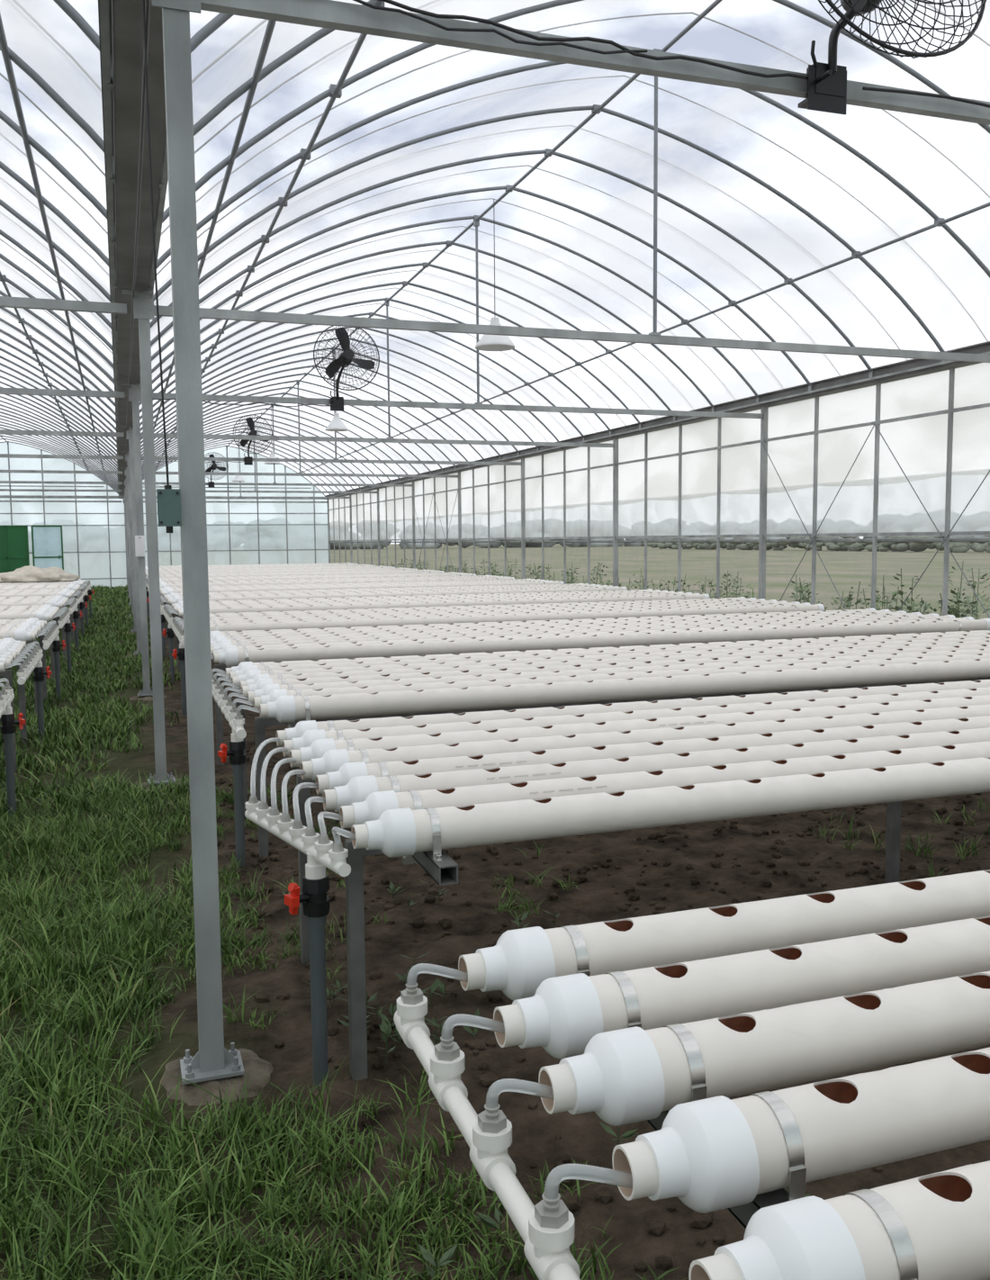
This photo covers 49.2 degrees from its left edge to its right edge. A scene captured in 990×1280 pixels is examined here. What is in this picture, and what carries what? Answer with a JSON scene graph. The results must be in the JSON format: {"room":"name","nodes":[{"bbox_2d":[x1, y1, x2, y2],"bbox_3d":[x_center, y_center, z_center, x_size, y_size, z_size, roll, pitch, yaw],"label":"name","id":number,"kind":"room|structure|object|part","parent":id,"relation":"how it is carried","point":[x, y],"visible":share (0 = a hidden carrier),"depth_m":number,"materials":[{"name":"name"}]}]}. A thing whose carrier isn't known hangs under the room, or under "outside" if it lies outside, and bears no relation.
{"room":"greenhouse","nodes":[
{"label":"greenhouse","id":0,"kind":"room"},
{"bbox_2d":[98,0,168,498],"bbox_3d":[-6.096,-3.173,17.784,0.255,0.132,40.050,-2,6,-19],"label":"gutter","id":1,"kind":"object","parent":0,"point":[121,22],"depth_m":4.34,"materials":[{"name":"grey metal"}]},
{"bbox_2d":[0,441,328,587],"bbox_3d":[-12.633,-4.207,36.737,13.980,4.910,0.050,-2,6,-19],"label":"wall","id":2,"kind":"structure","parent":0,"point":[93,533],"depth_m":37.33,"materials":[{"name":"glass"}]},
{"bbox_2d":[0,525,29,573],"bbox_3d":[-16.042,-2.704,35.505,1.350,2.105,0.070,-2,6,-19],"label":"door","id":3,"kind":"structure","parent":2,"relation":"in","point":[13,539],"depth_m":35.53,"materials":[{"name":"green paint"}]},
{"bbox_2d":[30,525,63,569],"bbox_3d":[-14.857,-2.751,35.900,0.950,2.105,0.090,-2,6,-19],"label":"door","id":4,"kind":"structure","parent":2,"relation":"in","point":[47,541],"depth_m":35.90,"materials":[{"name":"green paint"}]},
{"bbox_2d":[0,586,989,1279],"bbox_3d":[-6.045,-0.110,18.076,14.300,0.089,40.600,-2,6,-19],"label":"floor","id":5,"kind":"structure","parent":0,"point":[535,1131],"depth_m":3.67,"materials":[{"name":"soil"}]},
{"bbox_2d":[0,677,25,819],"bbox_3d":[-5.441,0.765,4.206,6.564,0.813,1.762,-2,6,-19],"label":"rack","id":6,"kind":"object","parent":5,"relation":"on","point":[7,728],"visible":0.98,"depth_m":5.83,"materials":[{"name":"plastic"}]},
{"bbox_2d":[0,637,51,773],"bbox_3d":[-6.207,0.567,6.419,6.562,0.814,1.762,-2,6,-19],"label":"rack","id":7,"kind":"object","parent":5,"relation":"on","point":[13,653],"visible":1,"depth_m":7.72,"materials":[{"name":"beige plastic"}]},
{"bbox_3d":[-6.274,0.630,6.401,6.341,0.691,1.762,-2,6,-19],"label":"bench frame","id":8,"kind":"part","parent":7,"relation":"part of","materials":[{"name":"metal"}]},
{"bbox_2d":[0,617,66,714],"bbox_3d":[-6.968,0.370,8.612,6.562,0.813,1.762,-2,6,-19],"label":"rack","id":9,"kind":"object","parent":5,"relation":"on","point":[28,630],"visible":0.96,"depth_m":9.71,"materials":[{"name":"beige plastic"}]},
{"bbox_3d":[-7.035,0.434,8.595,6.341,0.691,1.762,-2,6,-19],"label":"bench frame","id":10,"kind":"part","parent":9,"relation":"part of","materials":[{"name":"metal"}]},
{"bbox_2d":[0,603,75,684],"bbox_3d":[-7.735,0.171,10.825,6.564,0.814,1.762,-2,6,-19],"label":"rack","id":11,"kind":"object","parent":5,"relation":"on","point":[46,612],"visible":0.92,"depth_m":11.57,"materials":[{"name":"beige plastic"}]},
{"bbox_3d":[-7.801,0.235,10.807,6.341,0.691,1.762,-2,6,-19],"label":"bench frame","id":12,"kind":"part","parent":11,"relation":"part of","materials":[{"name":"metal"}]},
{"bbox_2d":[0,594,82,660],"bbox_3d":[-8.502,-0.027,13.037,6.564,0.814,1.762,-2,6,-19],"label":"rack","id":13,"kind":"object","parent":5,"relation":"on","point":[58,600],"visible":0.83,"depth_m":13.73,"materials":[{"name":"beige plastic"}]},
{"bbox_3d":[-8.568,0.036,13.020,6.341,0.691,1.762,-2,6,-19],"label":"bench frame","id":14,"kind":"part","parent":13,"relation":"part of","materials":[{"name":"metal"}]},
{"bbox_2d":[0,588,87,644],"bbox_3d":[-9.269,-0.226,15.249,6.565,0.814,1.762,-2,6,-19],"label":"rack","id":15,"kind":"object","parent":5,"relation":"on","point":[68,593],"visible":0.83,"depth_m":15.94,"materials":[{"name":"beige plastic"}]},
{"bbox_3d":[-9.335,-0.162,15.232,6.341,0.691,1.762,-2,6,-19],"label":"bench frame","id":16,"kind":"part","parent":15,"relation":"part of","materials":[{"name":"metal"}]},
{"bbox_2d":[0,583,91,630],"bbox_3d":[-10.034,-0.424,17.462,6.561,0.813,1.762,-2,6,-19],"label":"rack","id":17,"kind":"object","parent":5,"relation":"on","point":[75,587],"visible":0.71,"depth_m":18.15,"materials":[{"name":"beige plastic"}]},
{"bbox_3d":[-10.102,-0.361,17.445,6.341,0.691,1.762,-2,6,-19],"label":"bench frame","id":18,"kind":"part","parent":17,"relation":"part of","materials":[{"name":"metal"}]},
{"bbox_2d":[0,578,94,621],"bbox_3d":[-10.818,-0.627,19.722,6.563,0.814,1.762,-2,6,-19],"label":"rack","id":19,"kind":"object","parent":5,"relation":"on","point":[79,581],"visible":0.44,"depth_m":20.05,"materials":[{"name":"beige plastic"}]},
{"bbox_2d":[0,565,80,582],"bbox_3d":[-8.669,-1.262,20.357,1.565,0.295,1.405,-2,6,-19],"label":"tarp","id":20,"kind":"object","parent":19,"relation":"on","point":[30,573],"visible":1,"depth_m":19.97,"materials":[{"name":"white plastic"}]},
{"bbox_3d":[-10.885,-0.564,19.704,6.341,0.691,1.762,-2,6,-19],"label":"bench frame","id":21,"kind":"part","parent":19,"relation":"part of","materials":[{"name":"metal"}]},
{"bbox_2d":[123,498,127,585],"bbox_3d":[-12.549,-3.287,36.762,0.416,3.037,0.402,-2,6,-19],"label":"steel column","id":22,"kind":"structure","parent":5,"relation":"on","point":[123,499],"depth_m":36.73,"materials":[{"name":"metal"}]},
{"bbox_2d":[123,493,128,591],"bbox_3d":[-11.252,-2.943,33.010,0.398,3.052,0.405,-1,5,-7],"label":"steel column","id":23,"kind":"structure","parent":5,"relation":"on","point":[124,493],"depth_m":32.97,"materials":[{"name":"metal"}]},
{"bbox_2d":[123,486,129,598],"bbox_3d":[-9.949,-2.608,29.240,0.477,3.045,0.426,-2,6,-19],"label":"steel column","id":24,"kind":"structure","parent":5,"relation":"on","point":[124,487],"depth_m":29.20,"materials":[{"name":"metal"}]},
{"bbox_2d":[121,467,133,618],"bbox_3d":[-7.325,-1.931,21.713,0.423,3.048,0.450,4,7,38],"label":"steel column","id":25,"kind":"structure","parent":5,"relation":"on","point":[126,470],"depth_m":21.67,"materials":[{"name":"metal"}]},
{"bbox_2d":[124,478,131,606],"bbox_3d":[-8.621,-2.277,25.494,0.425,3.036,0.412,2,6,22],"label":"steel column","id":26,"kind":"structure","parent":5,"relation":"on","point":[130,603],"depth_m":25.44,"materials":[{"name":"metal"}]},
{"bbox_2d":[121,450,148,633],"bbox_3d":[-6.007,-1.597,17.951,0.415,3.043,0.404,-1,5,-6],"label":"steel column","id":27,"kind":"structure","parent":5,"relation":"on","point":[127,455],"depth_m":17.91,"materials":[{"name":"metal"}]},
{"bbox_2d":[121,425,150,658],"bbox_3d":[-4.697,-1.261,14.195,0.395,3.039,0.406,4,7,43],"label":"steel column","id":28,"kind":"structure","parent":5,"relation":"on","point":[130,433],"depth_m":14.14,"materials":[{"name":"metal"}]},
{"bbox_2d":[121,382,166,700],"bbox_3d":[-3.396,-0.915,10.408,0.399,3.052,0.404,1,6,16],"label":"steel column","id":29,"kind":"structure","parent":5,"relation":"on","point":[134,392],"depth_m":10.38,"materials":[{"name":"metal"}]},
{"bbox_2d":[135,535,145,556],"bbox_3d":[-3.401,-0.900,10.350,0.090,0.200,0.140,-2,6,-19],"label":"plate","id":30,"kind":"object","parent":29,"relation":"attached to","point":[139,540],"visible":1,"depth_m":10.37,"materials":[{"name":"metal"}]},
{"bbox_2d":[121,288,188,791],"bbox_3d":[-2.118,-0.572,6.657,0.487,3.064,0.355,-2,6,-19],"label":"steel column","id":31,"kind":"structure","parent":5,"relation":"on","point":[143,307],"depth_m":6.61,"materials":[{"name":"metal"}]},
{"bbox_2d":[151,0,273,1105],"bbox_3d":[-0.792,-0.247,2.891,0.376,3.038,0.374,-2,6,-19],"label":"steel column","id":32,"kind":"structure","parent":5,"relation":"on","point":[213,1066],"depth_m":2.87,"materials":[{"name":"metal"}]},
{"bbox_2d":[142,0,181,532],"bbox_3d":[-0.861,-1.005,2.772,0.059,1.455,0.079,-2,6,-19],"label":"junction box","id":33,"kind":"object","parent":32,"relation":"attached to","point":[169,512],"visible":1,"depth_m":2.80,"materials":[{"name":"black plastic"}]},
{"bbox_2d":[145,562,358,567],"bbox_3d":[-7.571,-1.902,33.160,6.564,0.814,1.762,-2,6,-19],"label":"rack","id":34,"kind":"object","parent":5,"relation":"on","point":[285,564],"visible":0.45,"depth_m":33.09,"materials":[{"name":"beige plastic"}]},
{"bbox_2d":[145,564,375,570],"bbox_3d":[-6.805,-1.704,30.948,6.564,0.814,1.762,-2,6,-19],"label":"rack","id":35,"kind":"object","parent":5,"relation":"on","point":[331,565],"visible":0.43,"depth_m":30.81,"materials":[{"name":"beige plastic"}]},
{"bbox_2d":[145,565,395,579],"bbox_3d":[-6.037,-1.505,28.735,6.565,0.813,1.762,-2,6,-19],"label":"rack","id":36,"kind":"object","parent":5,"relation":"on","point":[380,566],"visible":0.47,"depth_m":28.57,"materials":[{"name":"beige plastic"}]},
{"bbox_2d":[145,567,417,599],"bbox_3d":[-5.271,-1.307,26.523,6.565,0.814,1.762,-2,6,-19],"label":"rack","id":37,"kind":"object","parent":5,"relation":"on","point":[400,568],"visible":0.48,"depth_m":26.36,"materials":[{"name":"beige plastic"}]},
{"bbox_2d":[145,569,444,614],"bbox_3d":[-4.504,-1.108,24.310,6.565,0.814,1.762,-2,6,-19],"label":"rack","id":38,"kind":"object","parent":5,"relation":"on","point":[395,571],"visible":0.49,"depth_m":24.07,"materials":[{"name":"beige plastic"}]},
{"bbox_2d":[145,571,476,621],"bbox_3d":[-3.740,-0.909,22.097,6.558,0.814,1.762,-2,6,-19],"label":"rack","id":39,"kind":"object","parent":5,"relation":"on","point":[453,573],"visible":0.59,"depth_m":21.84,"materials":[{"name":"beige plastic"}]},
{"bbox_2d":[146,575,514,612],"bbox_3d":[-2.974,-0.711,19.884,6.556,0.814,1.762,-2,6,-19],"label":"rack","id":40,"kind":"object","parent":5,"relation":"on","point":[162,584],"visible":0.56,"depth_m":19.62,"materials":[{"name":"beige plastic"}]},
{"bbox_2d":[160,578,564,642],"bbox_3d":[-2.203,-0.512,17.673,6.564,0.814,1.762,-2,6,-19],"label":"rack","id":41,"kind":"object","parent":5,"relation":"on","point":[166,590],"visible":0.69,"depth_m":17.37,"materials":[{"name":"beige plastic"}]},
{"bbox_3d":[-2.136,-0.454,17.701,6.341,0.691,1.762,-2,6,-19],"label":"bench frame","id":42,"kind":"part","parent":41,"relation":"part of","materials":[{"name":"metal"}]},
{"bbox_2d":[160,583,627,658],"bbox_3d":[-1.438,-0.314,15.460,6.560,0.814,1.762,-2,6,-19],"label":"rack","id":43,"kind":"object","parent":5,"relation":"on","point":[173,598],"visible":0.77,"depth_m":15.09,"materials":[{"name":"beige plastic"}]},
{"bbox_3d":[-1.369,-0.255,15.489,6.341,0.691,1.762,-2,6,-19],"label":"bench frame","id":44,"kind":"part","parent":43,"relation":"part of","materials":[{"name":"metal"}]},
{"bbox_2d":[162,588,709,682],"bbox_3d":[-0.670,-0.115,13.248,6.564,0.814,1.762,-2,6,-19],"label":"rack","id":45,"kind":"object","parent":5,"relation":"on","point":[280,605],"visible":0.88,"depth_m":12.82,"materials":[{"name":"beige plastic"}]},
{"bbox_3d":[-0.603,-0.057,13.276,6.341,0.691,1.762,-2,6,-19],"label":"bench frame","id":46,"kind":"part","parent":45,"relation":"part of","materials":[{"name":"metal"}]},
{"bbox_2d":[0,584,989,1279],"bbox_3d":[-6.389,-0.277,18.855,13.805,0.261,37.420,-2,6,-19],"label":"grass","id":47,"kind":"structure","parent":5,"relation":"on","point":[116,798],"depth_m":2.95,"materials":[{"name":"green plant"}]},
{"bbox_2d":[171,596,824,715],"bbox_3d":[0.096,0.083,11.035,6.562,0.814,1.762,-2,6,-19],"label":"rack","id":48,"kind":"object","parent":5,"relation":"on","point":[265,620],"visible":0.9,"depth_m":10.58,"materials":[{"name":"beige plastic"}]},
{"bbox_2d":[282,876,811,1279],"bbox_3d":[0.044,1.174,3.293,1.088,0.127,2.870,-2,6,-19],"label":"weeds","id":49,"kind":"object","parent":5,"relation":"on","point":[386,1028],"visible":0.43,"depth_m":3.25,"materials":[{"name":"green plant"}]},
{"bbox_2d":[210,607,989,765],"bbox_3d":[0.856,0.280,8.841,6.561,0.814,1.762,-2,6,-19],"label":"rack","id":50,"kind":"object","parent":5,"relation":"on","point":[229,648],"visible":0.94,"depth_m":8.33,"materials":[{"name":"beige plastic"}]},
{"bbox_3d":[0.925,0.339,8.870,6.341,0.691,1.762,-2,6,-19],"label":"bench frame","id":51,"kind":"part","parent":50,"relation":"part of","materials":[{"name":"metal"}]},
{"bbox_2d":[211,630,989,866],"bbox_3d":[1.624,0.479,6.629,6.564,0.813,1.762,-2,6,-19],"label":"rack","id":52,"kind":"object","parent":5,"relation":"on","point":[287,692],"visible":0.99,"depth_m":5.81,"materials":[{"name":"beige plastic"}]},
{"bbox_2d":[244,679,989,1086],"bbox_3d":[2.323,0.668,4.520,6.596,0.814,1.762,-2,6,-19],"label":"rack","id":53,"kind":"object","parent":5,"relation":"on","point":[413,788],"visible":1,"depth_m":3.38,"materials":[{"name":"beige plastic"}]},
{"bbox_2d":[455,760,526,767],"bbox_3d":[-0.011,0.405,3.519,0.242,0.005,0.004,-2,7,-19],"label":"print","id":54,"kind":"object","parent":53,"relation":"attached to","point":[523,761],"depth_m":3.52},
{"bbox_2d":[486,772,560,780],"bbox_3d":[0.090,0.419,3.329,0.242,0.005,0.004,-2,5,-19],"label":"print","id":55,"kind":"object","parent":53,"relation":"attached to","point":[491,776],"depth_m":3.33},
{"bbox_2d":[530,785,605,794],"bbox_3d":[0.216,0.437,3.149,0.242,0.005,0.004,-2,8,-19],"label":"print","id":56,"kind":"object","parent":53,"relation":"attached to","point":[600,786],"depth_m":3.15},
{"bbox_3d":[2.410,0.726,4.555,6.341,0.691,1.762,-2,6,-19],"label":"bench frame","id":57,"kind":"part","parent":53,"relation":"part of","materials":[{"name":"metal"}]},
{"bbox_2d":[393,869,989,1279],"bbox_3d":[3.128,0.875,2.213,6.563,0.814,1.668,-2,6,-19],"label":"rack","id":58,"kind":"object","parent":5,"relation":"on","point":[662,1020],"visible":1,"depth_m":1.54,"materials":[{"name":"beige plastic"}]},
{"bbox_3d":[3.261,0.929,2.282,6.190,0.691,1.602,-2,6,-19],"label":"bench frame","id":59,"kind":"part","parent":58,"relation":"part of","materials":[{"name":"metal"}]},
{"bbox_2d":[0,0,989,494],"bbox_3d":[-6.098,-4.054,17.703,13.980,1.832,40.000,-2,6,-19],"label":"sky","id":60,"kind":"structure","parent":0,"point":[859,302],"depth_m":9.81,"materials":[{"name":"white"}]},
{"bbox_2d":[0,0,989,496],"bbox_3d":[-6.098,-4.032,17.706,13.997,1.841,40.045,-2,6,-19],"label":"roof","id":61,"kind":"structure","parent":0,"point":[335,91],"depth_m":9.59,"materials":[{"name":"clear plastic"}]},
{"bbox_2d":[0,442,121,502],"bbox_3d":[-15.928,-5.502,35.410,6.910,1.948,0.050,-2,6,-19],"label":"tie beam","id":62,"kind":"structure","parent":61,"relation":"attached to","point":[10,500],"depth_m":35.85,"materials":[{"name":"metal"}]},
{"bbox_2d":[0,495,121,497],"bbox_3d":[-14.622,-5.165,31.644,6.910,1.948,0.050,-2,6,-19],"label":"tie beam","id":63,"kind":"structure","parent":61,"relation":"attached to","point":[19,496],"depth_m":32.21,"materials":[{"name":"metal"}]},
{"bbox_2d":[0,469,122,474],"bbox_3d":[-10.706,-4.151,20.346,6.910,1.948,0.050,-2,6,-19],"label":"tie beam","id":64,"kind":"structure","parent":61,"relation":"attached to","point":[1,471],"depth_m":21.15,"materials":[{"name":"metal"}]},
{"bbox_2d":[0,480,122,484],"bbox_3d":[-12.012,-4.489,24.112,6.910,1.948,0.050,-2,6,-19],"label":"tie beam","id":65,"kind":"structure","parent":61,"relation":"attached to","point":[1,482],"depth_m":24.90,"materials":[{"name":"metal"}]},
{"bbox_2d":[0,488,122,491],"bbox_3d":[-13.317,-4.827,27.878,6.910,1.948,0.050,-2,6,-19],"label":"tie beam","id":66,"kind":"structure","parent":61,"relation":"attached to","point":[1,490],"depth_m":28.50,"materials":[{"name":"metal"}]},
{"bbox_2d":[0,429,123,436],"bbox_3d":[-8.096,-3.475,12.815,6.910,1.948,0.050,-2,6,-19],"label":"tie beam","id":67,"kind":"structure","parent":61,"relation":"attached to","point":[2,431],"depth_m":13.76,"materials":[{"name":"metal"}]},
{"bbox_2d":[0,453,123,459],"bbox_3d":[-9.401,-3.813,16.581,6.910,1.948,0.050,-2,6,-19],"label":"tie beam","id":68,"kind":"structure","parent":61,"relation":"attached to","point":[10,455],"depth_m":17.46,"materials":[{"name":"metal"}]},
{"bbox_2d":[0,387,125,397],"bbox_3d":[-6.790,-3.137,9.049,6.910,1.948,0.050,-2,6,-19],"label":"tie beam","id":69,"kind":"structure","parent":61,"relation":"attached to","point":[3,391],"depth_m":10.06,"materials":[{"name":"metal"}]},
{"bbox_2d":[0,296,126,314],"bbox_3d":[-5.485,-2.799,5.283,6.910,1.948,0.050,-2,6,-19],"label":"tie beam","id":70,"kind":"structure","parent":61,"relation":"attached to","point":[5,301],"depth_m":6.36,"materials":[{"name":"metal"}]},
{"bbox_2d":[143,446,327,503],"bbox_3d":[-9.320,-5.770,37.676,6.910,1.948,0.050,-2,6,-19],"label":"tie beam","id":71,"kind":"structure","parent":61,"relation":"attached to","point":[226,446],"depth_m":38.13,"materials":[{"name":"metal"}]},
{"bbox_2d":[232,462,244,481],"bbox_3d":[-8.065,-5.683,33.870,0.400,1.420,0.400,-2,6,-19],"label":"pendant lamp","id":72,"kind":"object","parent":61,"relation":"hanging from","point":[238,478],"visible":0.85,"depth_m":33.82,"materials":[{"name":"metal"}]},
{"bbox_2d":[143,440,349,498],"bbox_3d":[-8.015,-5.432,33.910,6.910,1.948,0.050,-2,6,-19],"label":"tie beam","id":73,"kind":"structure","parent":61,"relation":"attached to","point":[240,496],"depth_m":34.23,"materials":[{"name":"metal"}]},
{"bbox_2d":[142,423,377,493],"bbox_3d":[-6.710,-5.094,30.144,6.910,1.948,0.050,-2,6,-19],"label":"tie beam","id":74,"kind":"structure","parent":61,"relation":"attached to","point":[255,490],"depth_m":30.49,"materials":[{"name":"metal"}]},
{"bbox_2d":[264,408,280,464],"bbox_3d":[-5.421,-4.999,26.244,0.400,1.420,0.400,-2,6,-19],"label":"pendant lamp","id":75,"kind":"object","parent":61,"relation":"hanging from","point":[272,455],"visible":0.74,"depth_m":26.23,"materials":[{"name":"metal"}]},
{"bbox_2d":[142,405,412,486],"bbox_3d":[-5.404,-4.756,26.378,6.910,1.948,0.050,-2,6,-19],"label":"tie beam","id":76,"kind":"structure","parent":61,"relation":"attached to","point":[143,482],"depth_m":26.54,"materials":[{"name":"metal"}]},
{"bbox_2d":[204,451,228,487],"bbox_3d":[-6.667,-4.051,25.712,0.550,0.824,0.500,1,6,16],"label":"fan","id":77,"kind":"object","parent":76,"relation":"hanging from","point":[211,484],"visible":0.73,"depth_m":25.68,"materials":[{"name":"black metal"}]},
{"bbox_2d":[142,381,458,477],"bbox_3d":[-4.099,-4.418,22.612,6.910,1.948,0.050,-2,6,-19],"label":"tie beam","id":78,"kind":"structure","parent":61,"relation":"attached to","point":[300,473],"depth_m":22.68,"materials":[{"name":"metal"}]},
{"bbox_2d":[141,350,521,465],"bbox_3d":[-2.794,-4.080,18.846,6.910,1.948,0.050,-2,6,-19],"label":"tie beam","id":79,"kind":"structure","parent":61,"relation":"attached to","point":[335,460],"depth_m":18.92,"materials":[{"name":"metal"}]},
{"bbox_2d":[233,414,272,465],"bbox_3d":[-4.056,-3.376,18.180,0.550,0.824,0.500,1,6,16],"label":"fan","id":80,"kind":"object","parent":79,"relation":"hanging from","point":[247,460],"visible":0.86,"depth_m":18.11,"materials":[{"name":"black metal"}]},
{"bbox_2d":[324,345,348,431],"bbox_3d":[-2.713,-4.297,18.430,0.400,1.420,0.400,-2,6,-19],"label":"pendant lamp","id":81,"kind":"object","parent":61,"relation":"hanging from","point":[337,424],"visible":1,"depth_m":18.39,"materials":[{"name":"metal"}]},
{"bbox_2d":[140,300,613,447],"bbox_3d":[-1.489,-3.743,15.081,6.910,1.948,0.050,-2,6,-19],"label":"tie beam","id":82,"kind":"structure","parent":61,"relation":"attached to","point":[389,439],"depth_m":15.10,"materials":[{"name":"metal"}]},
{"bbox_2d":[152,219,762,418],"bbox_3d":[-0.183,-3.405,11.315,6.910,1.948,0.050,-2,6,-19],"label":"tie beam","id":83,"kind":"structure","parent":61,"relation":"attached to","point":[478,405],"depth_m":11.31,"materials":[{"name":"metal"}]},
{"bbox_2d":[313,325,379,411],"bbox_3d":[-1.446,-2.700,10.649,0.550,0.824,0.500,1,6,16],"label":"fan","id":84,"kind":"object","parent":83,"relation":"hanging from","point":[347,356],"visible":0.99,"depth_m":10.58,"materials":[{"name":"black metal"}]},
{"bbox_2d":[475,198,515,351],"bbox_3d":[-0.004,-3.596,10.616,0.400,1.420,0.400,-2,6,-19],"label":"pendant lamp","id":85,"kind":"object","parent":61,"relation":"hanging from","point":[487,342],"visible":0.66,"depth_m":10.61,"materials":[{"name":"metal"}]},
{"bbox_2d":[122,0,989,500],"bbox_3d":[-3.491,-3.316,20.768,6.881,0.188,36.055,-2,6,-19],"label":"cables","id":86,"kind":"object","parent":61,"relation":"attached to","point":[635,52],"visible":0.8,"depth_m":3.13,"materials":[{"name":"black rubber"}]},
{"bbox_2d":[153,76,989,362],"bbox_3d":[1.122,-3.067,7.549,6.910,1.948,0.050,-2,6,-19],"label":"tie beam","id":87,"kind":"structure","parent":61,"relation":"attached to","point":[654,337],"depth_m":7.48,"materials":[{"name":"metal"}]},
{"bbox_2d":[200,0,989,125],"bbox_3d":[2.427,-2.728,3.783,6.910,1.948,0.050,-2,6,-19],"label":"tie beam","id":88,"kind":"structure","parent":61,"relation":"attached to","point":[332,14],"depth_m":3.09,"materials":[{"name":"metal"}]},
{"bbox_2d":[797,0,986,115],"bbox_3d":[1.158,-1.963,3.142,0.550,0.698,0.456,1,6,17],"label":"fan","id":89,"kind":"object","parent":88,"relation":"hanging from","point":[826,83],"visible":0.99,"depth_m":3.24,"materials":[{"name":"black metal"}]},
{"bbox_2d":[324,341,989,499],"bbox_3d":[0.516,-3.441,20.051,0.230,0.132,40.050,-2,6,-19],"label":"gutter","id":90,"kind":"object","parent":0,"point":[900,370],"depth_m":12.44,"materials":[{"name":"grey metal"}]},
{"bbox_2d":[326,362,989,618],"bbox_3d":[0.543,-1.904,20.198,0.108,3.150,40.060,-2,6,-19],"label":"wall","id":91,"kind":"structure","parent":0,"point":[910,456],"depth_m":12.83,"materials":[{"name":"glass"}]},
{"label":"outside","id":92,"kind":"structure","parent":0,"visible":0},
{"bbox_2d":[330,543,989,619],"bbox_3d":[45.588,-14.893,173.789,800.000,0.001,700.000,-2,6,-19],"label":"field","id":93,"kind":"structure","parent":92,"point":[846,569],"depth_m":59.10,"materials":[{"name":"plant"}]},
{"bbox_2d":[329,522,989,549],"bbox_3d":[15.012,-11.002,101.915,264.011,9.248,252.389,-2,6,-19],"label":"tree","id":94,"kind":"object","parent":93,"relation":"on","point":[374,545],"visible":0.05,"depth_m":219.87,"materials":[{"name":"green plant"}]},
{"bbox_2d":[380,558,989,619],"bbox_3d":[2.453,-0.956,20.132,3.366,1.382,31.080,-2,6,-19],"label":"weeds","id":95,"kind":"object","parent":93,"relation":"on","point":[956,612],"visible":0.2,"depth_m":13.59,"materials":[{"name":"green plant"}]},
{"bbox_2d":[642,535,989,552],"bbox_3d":[50.696,-8.143,91.661,5.632,2.017,162.488,-2,6,-19],"label":"distant tree line","id":96,"kind":"object","parent":93,"relation":"on","point":[883,546],"visible":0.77,"depth_m":122.06,"materials":[{"name":"green plant"}]}
]}

